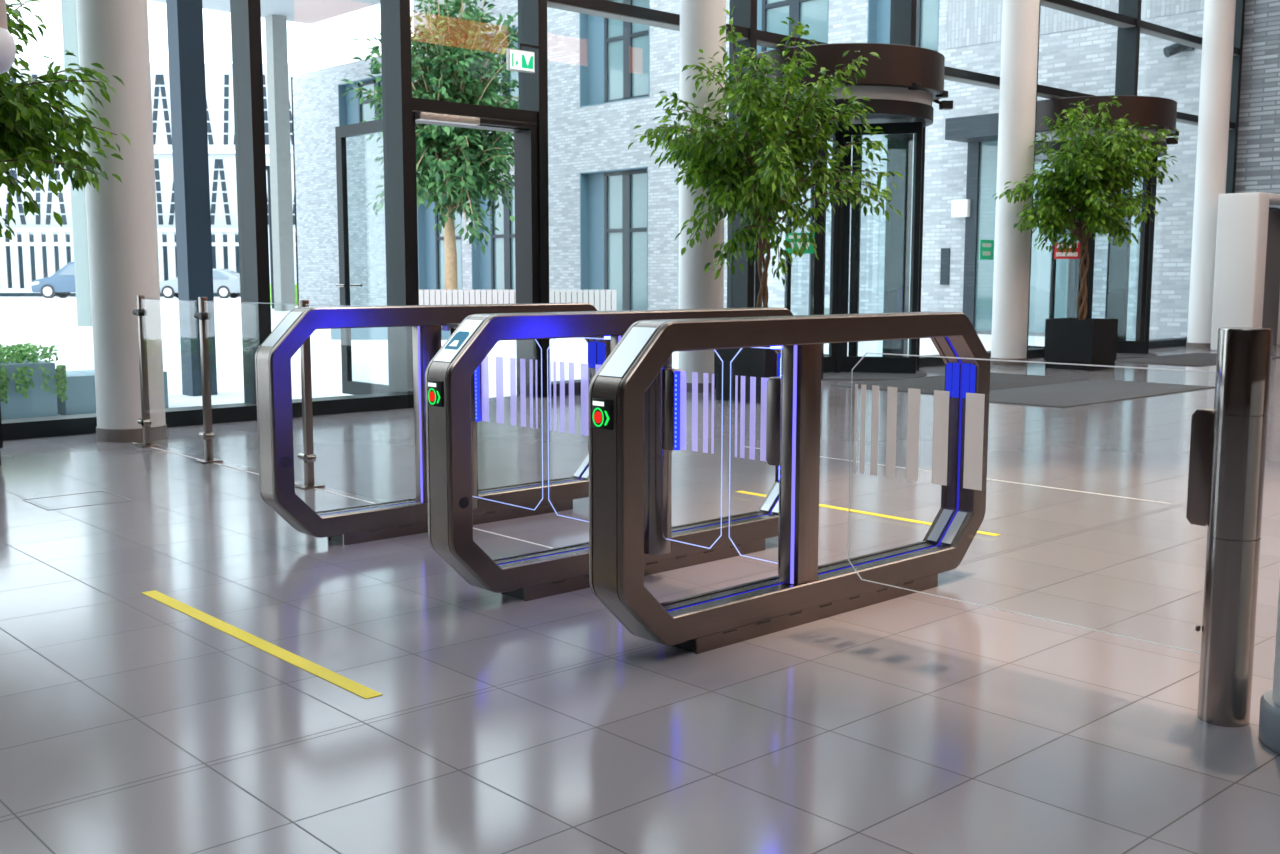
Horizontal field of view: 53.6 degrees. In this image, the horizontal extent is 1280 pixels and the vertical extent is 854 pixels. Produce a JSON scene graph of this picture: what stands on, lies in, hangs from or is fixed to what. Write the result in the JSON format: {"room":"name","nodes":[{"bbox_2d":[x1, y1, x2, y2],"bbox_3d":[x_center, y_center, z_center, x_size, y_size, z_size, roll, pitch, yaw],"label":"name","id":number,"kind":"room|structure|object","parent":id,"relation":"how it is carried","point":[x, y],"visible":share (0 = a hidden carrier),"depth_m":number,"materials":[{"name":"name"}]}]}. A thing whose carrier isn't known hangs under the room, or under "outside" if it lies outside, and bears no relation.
{"room":"lobby","nodes":[
{"label":"lobby","id":0,"kind":"room"},
{"bbox_2d":[0,345,1279,853],"bbox_3d":[4.638,0.620,4.664,31.000,0.120,18.450,-6,9,-42],"label":"floor","id":1,"kind":"structure","parent":0,"point":[131,723],"depth_m":3.53,"materials":[{"name":"tile"}]},
{"bbox_2d":[0,404,2,464],"bbox_3d":[-4.168,-0.077,7.428,0.614,0.600,0.614,-6,9,-42],"label":"planter","id":2,"kind":"object","parent":1,"relation":"on","point":[1,439],"depth_m":7.42,"materials":[{"name":"grey"}]},
{"bbox_2d":[0,0,130,464],"bbox_3d":[-4.056,-1.190,7.269,2.103,2.847,2.189,-2,7,-19],"label":"fig","id":3,"kind":"object","parent":1,"relation":"on","point":[26,122],"visible":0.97,"depth_m":7.34,"materials":[{"name":"green plant"}]},
{"bbox_2d":[23,491,132,509],"bbox_3d":[-2.786,0.362,6.275,0.400,0.001,0.388,-6,9,-42],"label":"trim","id":4,"kind":"structure","parent":1,"relation":"on","point":[96,491],"depth_m":6.26,"materials":[{"name":"grey metal"}]},
{"bbox_2d":[76,0,166,441],"bbox_3d":[-3.474,-3.697,8.238,0.452,7.600,0.452,-6,9,-42],"label":"column","id":5,"kind":"structure","parent":1,"relation":"on","point":[112,34],"depth_m":8.35,"materials":[{"name":"white paint"}]},
{"bbox_2d":[1,403,256,440],"bbox_3d":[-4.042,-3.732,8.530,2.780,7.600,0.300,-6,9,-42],"label":"baseboard","id":6,"kind":"structure","parent":1,"relation":"on","point":[64,425],"depth_m":8.93,"materials":[{"name":"black"}]},
{"bbox_2d":[132,295,159,447],"bbox_3d":[-3.213,-0.361,8.211,0.120,0.980,0.127,-6,9,-42],"label":"fence post","id":7,"kind":"object","parent":1,"relation":"on","point":[140,312],"visible":1,"depth_m":8.20,"materials":[{"name":"metal"}]},
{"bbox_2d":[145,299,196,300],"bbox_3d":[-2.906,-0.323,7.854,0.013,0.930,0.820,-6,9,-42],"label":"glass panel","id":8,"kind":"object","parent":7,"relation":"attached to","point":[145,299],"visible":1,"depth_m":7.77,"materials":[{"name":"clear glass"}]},
{"bbox_2d":[194,297,222,463],"bbox_3d":[-2.571,-0.278,7.517,0.120,0.980,0.127,-6,9,-42],"label":"fence post","id":9,"kind":"object","parent":1,"relation":"on","point":[203,315],"visible":1,"depth_m":7.50,"materials":[{"name":"metal"}]},
{"bbox_2d":[204,301,296,304],"bbox_3d":[-2.166,-0.228,7.052,0.013,0.930,1.110,-6,9,-42],"label":"glass panel","id":10,"kind":"object","parent":9,"relation":"attached to","point":[204,301],"visible":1,"depth_m":6.94,"materials":[{"name":"clear glass"}]},
{"bbox_2d":[135,443,373,503],"bbox_3d":[-2.134,0.265,7.099,0.012,0.002,3.670,-6,9,-42],"label":"trim","id":11,"kind":"structure","parent":1,"relation":"on","point":[135,443],"depth_m":7.20,"materials":[{"name":"white metal"}]},
{"bbox_2d":[141,590,382,698],"bbox_3d":[-1.213,0.644,3.896,0.050,0.002,1.520,-6,9,-42],"label":"tape","id":12,"kind":"object","parent":1,"relation":"on","point":[330,676],"visible":1,"depth_m":3.78,"materials":[{"name":"yellow plastic"}]},
{"bbox_2d":[295,300,324,489],"bbox_3d":[-1.737,-0.170,6.613,0.120,0.980,0.127,-6,9,-42],"label":"fence post","id":13,"kind":"object","parent":1,"relation":"on","point":[308,455],"visible":0.69,"depth_m":6.61,"materials":[{"name":"metal"}]},
{"bbox_2d":[306,304,349,305],"bbox_3d":[-1.308,-0.117,6.123,0.013,0.930,1.190,-6,9,-42],"label":"glass panel","id":14,"kind":"object","parent":13,"relation":"attached to","point":[306,304],"visible":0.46,"depth_m":6.34,"materials":[{"name":"clear glass"}]},
{"bbox_2d":[230,0,407,416],"bbox_3d":[-2.535,-3.893,9.902,1.310,7.600,0.300,-6,9,-42],"label":"window","id":15,"kind":"structure","parent":1,"relation":"on","point":[246,35],"depth_m":9.69,"materials":[{"name":"dark painted metal"},{"name":"glass"}]},
{"bbox_2d":[255,303,610,545],"bbox_3d":[-0.610,-0.024,5.403,1.813,0.977,0.752,-6,9,-42],"label":"gate","id":16,"kind":"object","parent":1,"relation":"on","point":[398,518],"visible":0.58,"depth_m":5.32,"materials":[{"name":"metal"}]},
{"bbox_2d":[380,0,537,407],"bbox_3d":[-1.527,-4.001,10.820,1.425,7.600,0.300,-6,9,-42],"label":"window","id":17,"kind":"structure","parent":1,"relation":"on","point":[398,103],"depth_m":10.56,"materials":[{"name":"dark painted metal"},{"name":"glass"}]},
{"bbox_2d":[335,112,539,397],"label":"door","id":18,"kind":"structure","parent":17,"relation":"attached to","point":[525,134],"depth_m":11.46,"materials":[{"name":"black metal"}]},
{"bbox_2d":[473,528,552,547],"bbox_3d":[-0.411,0.487,5.233,0.012,0.002,1.030,-6,9,-42],"label":"trim","id":19,"kind":"structure","parent":1,"relation":"on","point":[473,528],"depth_m":5.36,"materials":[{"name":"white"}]},
{"bbox_2d":[425,307,793,600],"bbox_3d":[0.010,0.055,4.734,1.708,0.977,0.880,-2,7,-18],"label":"gate","id":20,"kind":"object","parent":1,"relation":"on","point":[534,575],"visible":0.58,"depth_m":4.42,"materials":[{"name":"metal"}]},
{"bbox_2d":[428,382,435,386],"bbox_3d":[-0.673,-0.137,4.101,0.001,0.012,0.046,-6,9,-42],"label":"lamp","id":21,"kind":"object","parent":20,"relation":"on","point":[430,384],"depth_m":4.10,"materials":[{"name":"white plastic"}]},
{"bbox_2d":[429,391,434,400],"bbox_3d":[-0.674,-0.099,4.106,0.002,0.033,0.029,-6,9,-42],"label":"lamp","id":22,"kind":"object","parent":20,"relation":"attached to","point":[431,393],"depth_m":4.10,"materials":[{"name":"red plastic"}]},
{"bbox_2d":[428,388,440,404],"bbox_3d":[-0.665,-0.098,4.097,0.002,0.054,0.072,-6,9,-42],"label":"lamp","id":23,"kind":"object","parent":20,"relation":"attached to","point":[434,394],"depth_m":4.10,"materials":[{"name":"green plastic"}]},
{"bbox_2d":[518,0,748,396],"bbox_3d":[0.018,-4.166,12.226,2.765,7.600,0.300,-6,9,-42],"label":"window","id":24,"kind":"structure","parent":1,"relation":"on","point":[532,14],"depth_m":11.48,"materials":[{"name":"glass"},{"name":"dark painted metal"}]},
{"bbox_2d":[506,43,543,72],"bbox_3d":[-0.996,-3.228,11.099,0.400,0.240,0.045,-6,9,-42],"label":"exit sign","id":25,"kind":"object","parent":24,"relation":"attached to","point":[520,60],"visible":1,"depth_m":11.05,"materials":[{"name":"white paint"}]},
{"bbox_2d":[678,0,725,391],"bbox_3d":[0.594,-4.132,11.943,0.452,7.600,0.452,-6,9,-42],"label":"column","id":26,"kind":"structure","parent":1,"relation":"on","point":[700,20],"depth_m":11.99,"materials":[{"name":"white paint"}]},
{"bbox_2d":[628,7,901,403],"bbox_3d":[1.165,-1.923,11.330,2.350,3.357,2.203,4,8,30],"label":"fig","id":27,"kind":"object","parent":1,"relation":"on","point":[770,187],"visible":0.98,"depth_m":11.03,"materials":[{"name":"green plant"}]},
{"bbox_2d":[727,0,827,307],"bbox_3d":[2.057,-4.384,14.084,2.770,7.600,0.300,-6,9,-42],"label":"window","id":28,"kind":"structure","parent":1,"relation":"on","point":[740,286],"depth_m":13.38,"materials":[{"name":"glass"},{"name":"dark painted metal"}]},
{"bbox_2d":[589,311,989,653],"bbox_3d":[0.478,0.117,4.220,1.819,0.977,0.410,-6,9,-42],"label":"gate","id":29,"kind":"object","parent":1,"relation":"on","point":[803,591],"visible":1,"depth_m":3.98,"materials":[{"name":"metal"}]},
{"bbox_2d":[594,411,601,422],"bbox_3d":[-0.116,-0.027,3.502,0.002,0.033,0.029,-6,9,-42],"label":"lamp","id":30,"kind":"object","parent":29,"relation":"attached to","point":[597,414],"depth_m":3.50,"materials":[{"name":"red plastic"}]},
{"bbox_2d":[593,401,603,405],"bbox_3d":[-0.115,-0.065,3.497,0.001,0.012,0.046,-6,9,-42],"label":"lamp","id":31,"kind":"object","parent":29,"relation":"on","point":[595,403],"depth_m":3.50,"materials":[{"name":"white plastic"}]},
{"bbox_2d":[592,408,609,426],"bbox_3d":[-0.108,-0.026,3.493,0.002,0.054,0.072,-6,9,-42],"label":"lamp","id":32,"kind":"object","parent":29,"relation":"attached to","point":[600,416],"depth_m":3.49,"materials":[{"name":"plastic"}]},
{"bbox_2d":[754,43,952,380],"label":"door","id":33,"kind":"structure","parent":1,"relation":"on","point":[901,87],"depth_m":13.90,"materials":[{"name":"black"}]},
{"bbox_2d":[736,491,1000,535],"bbox_3d":[1.021,0.398,5.991,0.045,0.002,1.520,-6,9,-42],"label":"tape","id":34,"kind":"object","parent":1,"relation":"on","point":[744,492],"visible":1,"depth_m":5.91,"materials":[{"name":"yellow plastic"}]},
{"bbox_2d":[882,0,999,366],"bbox_3d":[4.092,-4.602,15.936,2.750,7.600,0.300,-6,9,-42],"label":"window","id":35,"kind":"structure","parent":1,"relation":"on","point":[902,12],"depth_m":15.24,"materials":[{"name":"glass"},{"name":"dark painted metal"}]},
{"bbox_2d":[980,240,993,259],"bbox_3d":[4.582,-2.341,16.744,0.320,0.260,0.005,-6,9,-42],"label":"door sign","id":36,"kind":"object","parent":35,"relation":"attached to","point":[986,246],"visible":1,"depth_m":16.74,"materials":[{"name":"green plastic"}]},
{"bbox_2d":[745,446,1171,503],"bbox_3d":[1.635,0.251,7.244,0.016,0.002,2.850,-6,9,-42],"label":"trim","id":37,"kind":"structure","parent":1,"relation":"on","point":[745,446],"depth_m":6.68,"materials":[{"name":"white metal"}]},
{"bbox_2d":[831,372,1093,393],"bbox_3d":[3.426,-0.466,13.280,2.750,0.010,1.410,-6,9,-42],"label":"entrance mat","id":38,"kind":"object","parent":1,"relation":"on","point":[998,381],"visible":0.52,"depth_m":13.21,"materials":[{"name":"grey carpet"}]},
{"bbox_2d":[990,0,1039,365],"bbox_3d":[4.685,-4.569,15.668,0.452,7.600,0.452,-6,9,-42],"label":"column","id":39,"kind":"structure","parent":1,"relation":"on","point":[1020,18],"depth_m":15.68,"materials":[{"name":"white paint"}]},
{"bbox_2d":[848,327,1272,726],"bbox_3d":[1.082,0.198,3.536,0.120,0.978,1.249,-6,9,-42],"label":"gate","id":40,"kind":"object","parent":1,"relation":"on","point":[1227,456],"visible":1,"depth_m":3.11,"materials":[{"name":"metal"}]},
{"bbox_2d":[1027,0,1135,358],"bbox_3d":[6.130,-4.820,17.792,2.780,7.600,0.300,-6,9,-42],"label":"window","id":41,"kind":"structure","parent":1,"relation":"on","point":[1073,7],"depth_m":17.39,"materials":[{"name":"glass"},{"name":"dark painted metal"}]},
{"bbox_2d":[993,95,1178,370],"bbox_3d":[5.471,-2.345,15.273,2.067,3.275,2.041,-6,9,-42],"label":"fig","id":42,"kind":"object","parent":1,"relation":"on","point":[1091,173],"visible":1,"depth_m":15.01,"materials":[{"name":"green plant"}]},
{"bbox_2d":[989,379,1214,407],"bbox_3d":[4.253,-0.338,12.200,3.000,0.010,1.270,-6,9,-42],"label":"entrance mat","id":43,"kind":"object","parent":1,"relation":"on","point":[1078,393],"visible":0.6,"depth_m":12.08,"materials":[{"name":"grey carpet"}]},
{"bbox_2d":[1028,95,1178,357],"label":"door","id":44,"kind":"structure","parent":1,"relation":"on","point":[1148,111],"depth_m":17.40,"materials":[{"name":"black"}]},
{"bbox_2d":[1105,0,1238,348],"bbox_3d":[8.470,-5.070,19.923,3.570,7.600,0.300,-6,9,-42],"label":"window","id":45,"kind":"structure","parent":1,"relation":"on","point":[1128,39],"depth_m":18.98,"materials":[{"name":"black metal"}]},
{"bbox_2d":[1115,353,1279,366],"bbox_3d":[7.536,-0.918,17.131,2.750,0.010,1.250,-6,9,-42],"label":"entrance mat","id":46,"kind":"object","parent":1,"relation":"on","point":[1189,359],"visible":0.64,"depth_m":16.94,"materials":[{"name":"grey carpet"}]},
{"bbox_2d":[1186,0,1235,348],"bbox_3d":[8.805,-5.010,19.420,0.452,7.600,0.452,-6,9,-42],"label":"column","id":47,"kind":"structure","parent":1,"relation":"on","point":[1219,15],"depth_m":19.37,"materials":[{"name":"white paint"}]},
{"bbox_2d":[1210,192,1279,350],"bbox_3d":[9.816,-2.399,19.742,2.650,2.340,0.610,-6,9,-42],"label":"pillar","id":48,"kind":"structure","parent":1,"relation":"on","point":[1246,293],"depth_m":18.86,"materials":[{"name":"white paint"}]},
{"bbox_2d":[1258,580,1279,753],"bbox_3d":[1.623,0.329,2.935,0.300,0.860,0.300,-6,9,-42],"label":"pedestal","id":49,"kind":"object","parent":1,"relation":"on","point":[1269,717],"visible":1,"depth_m":2.98,"materials":[{"name":"white paint"}]},
{"bbox_2d":[714,347,776,392],"bbox_3d":[1.103,-0.595,11.413,0.614,0.500,0.614,-6,9,-42],"label":"planter","id":50,"kind":"object","parent":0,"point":[758,363],"depth_m":11.17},
{"bbox_2d":[1044,318,1117,370],"bbox_3d":[5.353,-1.012,15.397,0.614,0.600,0.614,-6,9,-42],"label":"planter","id":51,"kind":"object","parent":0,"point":[1092,341],"depth_m":15.18,"materials":[{"name":"black plastic"}]},
{"bbox_2d":[1235,0,1279,207],"bbox_3d":[16.244,-4.438,14.641,0.300,7.600,18.650,-6,9,-42],"label":"wall","id":52,"kind":"structure","parent":0,"point":[1258,145],"depth_m":20.91,"materials":[{"name":"grey brick"}]},
{"bbox_2d":[1225,0,1244,193],"bbox_3d":[9.822,-5.214,21.155,0.100,7.600,0.300,-6,9,-42],"label":"trim","id":53,"kind":"structure","parent":52,"relation":"attached to","point":[1240,4],"depth_m":21.02,"materials":[{"name":"black metal"}]},
{"bbox_3d":[4.645,-7.136,3.746,31.000,0.300,18.450,-6,9,-42],"label":"ceiling","id":54,"kind":"structure","parent":0,"visible":0},
{"bbox_2d":[0,0,15,73],"bbox_3d":[-2.244,-4.100,4.039,0.176,5.810,0.176,-6,9,-42],"label":"pendant lamp","id":55,"kind":"object","parent":54,"relation":"hanging from","point":[7,43],"visible":1,"depth_m":4.35,"materials":[{"name":"white glass"}]},
{"label":"outside","id":56,"kind":"structure","parent":0,"visible":0},
{"bbox_2d":[0,296,1134,415],"bbox_3d":[-39.445,-6.524,64.898,150.000,0.130,130.550,-6,9,-42],"label":"ground","id":57,"kind":"structure","parent":56,"point":[36,320],"depth_m":20.12,"materials":[{"name":"white"}]},
{"bbox_2d":[0,342,67,419],"bbox_3d":[-5.717,-0.327,9.665,2.299,0.606,0.967,-6,9,-42],"label":"planter","id":58,"kind":"object","parent":57,"relation":"on","point":[28,384],"visible":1,"depth_m":9.99,"materials":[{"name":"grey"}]},
{"bbox_2d":[31,261,75,297],"bbox_3d":[-28.810,-7.646,65.645,4.648,1.937,1.850,0,7,0],"label":"car","id":59,"kind":"object","parent":57,"relation":"on","point":[61,283],"visible":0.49,"depth_m":64.80,"materials":[{"name":"blue paint"}]},
{"bbox_2d":[61,0,91,325],"bbox_3d":[-12.470,-6.984,28.369,0.660,9.420,0.660,-6,9,-42],"label":"column","id":60,"kind":"structure","parent":57,"relation":"on","point":[68,7],"depth_m":28.32,"materials":[{"name":"grey"}]},
{"bbox_2d":[148,0,379,23],"bbox_3d":[-17.470,-12.069,29.090,27.200,0.500,10.300,-6,9,-42],"label":"canopy","id":61,"kind":"object","parent":60,"relation":"on","point":[299,11],"visible":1,"depth_m":39.38,"materials":[{"name":"grey"}]},
{"bbox_2d":[57,369,95,414],"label":"planter","id":62,"kind":"object","parent":57,"relation":"on","point":[80,393],"depth_m":10.30,"materials":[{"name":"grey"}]},
{"bbox_2d":[0,228,296,296],"bbox_3d":[-30.331,-9.041,69.684,21.122,3.720,19.654,-6,9,-42],"label":"fence","id":63,"kind":"object","parent":57,"relation":"on","point":[25,258],"visible":0.24,"depth_m":69.34,"materials":[{"name":"grey metal"}]},
{"bbox_2d":[163,371,168,407],"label":"planter","id":64,"kind":"object","parent":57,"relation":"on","point":[165,373],"depth_m":10.76,"materials":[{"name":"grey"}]},
{"bbox_2d":[0,63,341,234],"bbox_3d":[-30.386,-14.208,74.712,26.076,12.800,24.880,-6,9,-42],"label":"building","id":65,"kind":"structure","parent":57,"relation":"on","point":[218,76],"depth_m":70.72,"materials":[{"name":"grey concrete"}]},
{"bbox_2d":[166,0,216,395],"bbox_3d":[-4.195,-4.986,11.545,0.240,9.420,0.240,-6,9,-42],"label":"post","id":66,"kind":"object","parent":57,"relation":"on","point":[185,33],"visible":0.8,"depth_m":11.78,"materials":[{"name":"grey metal"}]},
{"bbox_2d":[160,269,239,298],"bbox_3d":[-22.752,-7.434,65.683,4.485,1.518,1.800,0,7,0],"label":"car","id":67,"kind":"object","parent":57,"relation":"on","point":[226,282],"visible":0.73,"depth_m":64.83,"materials":[{"name":"silver metal"}]},
{"bbox_2d":[266,166,273,308],"bbox_3d":[-12.940,-6.640,44.509,0.440,4.940,0.440,-6,9,-42],"label":"street lamp","id":68,"kind":"object","parent":57,"relation":"on","point":[267,167],"visible":0.54,"depth_m":44.44,"materials":[{"name":"grey metal"}]},
{"bbox_2d":[265,14,295,310],"bbox_3d":[-11.708,-8.512,41.283,0.500,9.420,0.500,-6,9,-42],"label":"post","id":69,"kind":"object","parent":57,"relation":"on","point":[275,25],"visible":0.86,"depth_m":41.09,"materials":[{"name":"concrete"}]},
{"bbox_2d":[270,284,297,305],"bbox_3d":[-13.908,-5.161,49.530,1.800,0.820,1.800,-6,9,-42],"label":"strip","id":70,"kind":"object","parent":57,"relation":"on","point":[296,294],"visible":0.02,"depth_m":48.89,"materials":[{"name":"green plant"}]},
{"bbox_2d":[331,328,340,339],"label":"planter","id":71,"kind":"object","parent":57,"relation":"on","point":[335,333],"depth_m":22.59,"materials":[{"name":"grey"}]},
{"bbox_2d":[351,327,387,339],"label":"planter","id":72,"kind":"object","parent":57,"relation":"on","point":[376,333],"depth_m":22.60,"materials":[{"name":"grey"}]},
{"bbox_2d":[441,331,449,339],"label":"planter","id":73,"kind":"object","parent":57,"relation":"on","point":[445,335],"depth_m":22.61,"materials":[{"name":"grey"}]},
{"bbox_2d":[419,290,515,304],"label":"planter","id":74,"kind":"object","parent":57,"relation":"on","point":[434,297],"depth_m":27.93,"materials":[{"name":"grey wood"}]},
{"bbox_2d":[341,0,518,292],"bbox_3d":[-4.411,-6.853,29.634,4.628,8.240,4.402,-3,8,-26],"label":"tree","id":75,"kind":"object","parent":74,"relation":"in","point":[454,71],"visible":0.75,"depth_m":28.78,"materials":[{"name":"green plant"}]},
{"bbox_2d":[549,290,616,310],"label":"planter","id":76,"kind":"object","parent":57,"relation":"on","point":[600,300],"depth_m":28.01,"materials":[{"name":"grey wood"}]},
{"bbox_2d":[291,0,1204,339],"bbox_3d":[1.347,-9.584,35.462,8.900,13.100,32.840,-6,9,-42],"label":"brick building","id":77,"kind":"structure","parent":57,"relation":"on","point":[614,211],"depth_m":31.23,"materials":[{"name":"grey brick"}]},
{"bbox_2d":[951,199,969,217],"bbox_3d":[6.380,-4.325,25.099,0.220,0.340,0.370,-6,9,-42],"label":"wall lamp","id":78,"kind":"object","parent":77,"relation":"attached to","point":[960,207],"depth_m":25.01,"materials":[{"name":"white plastic"}]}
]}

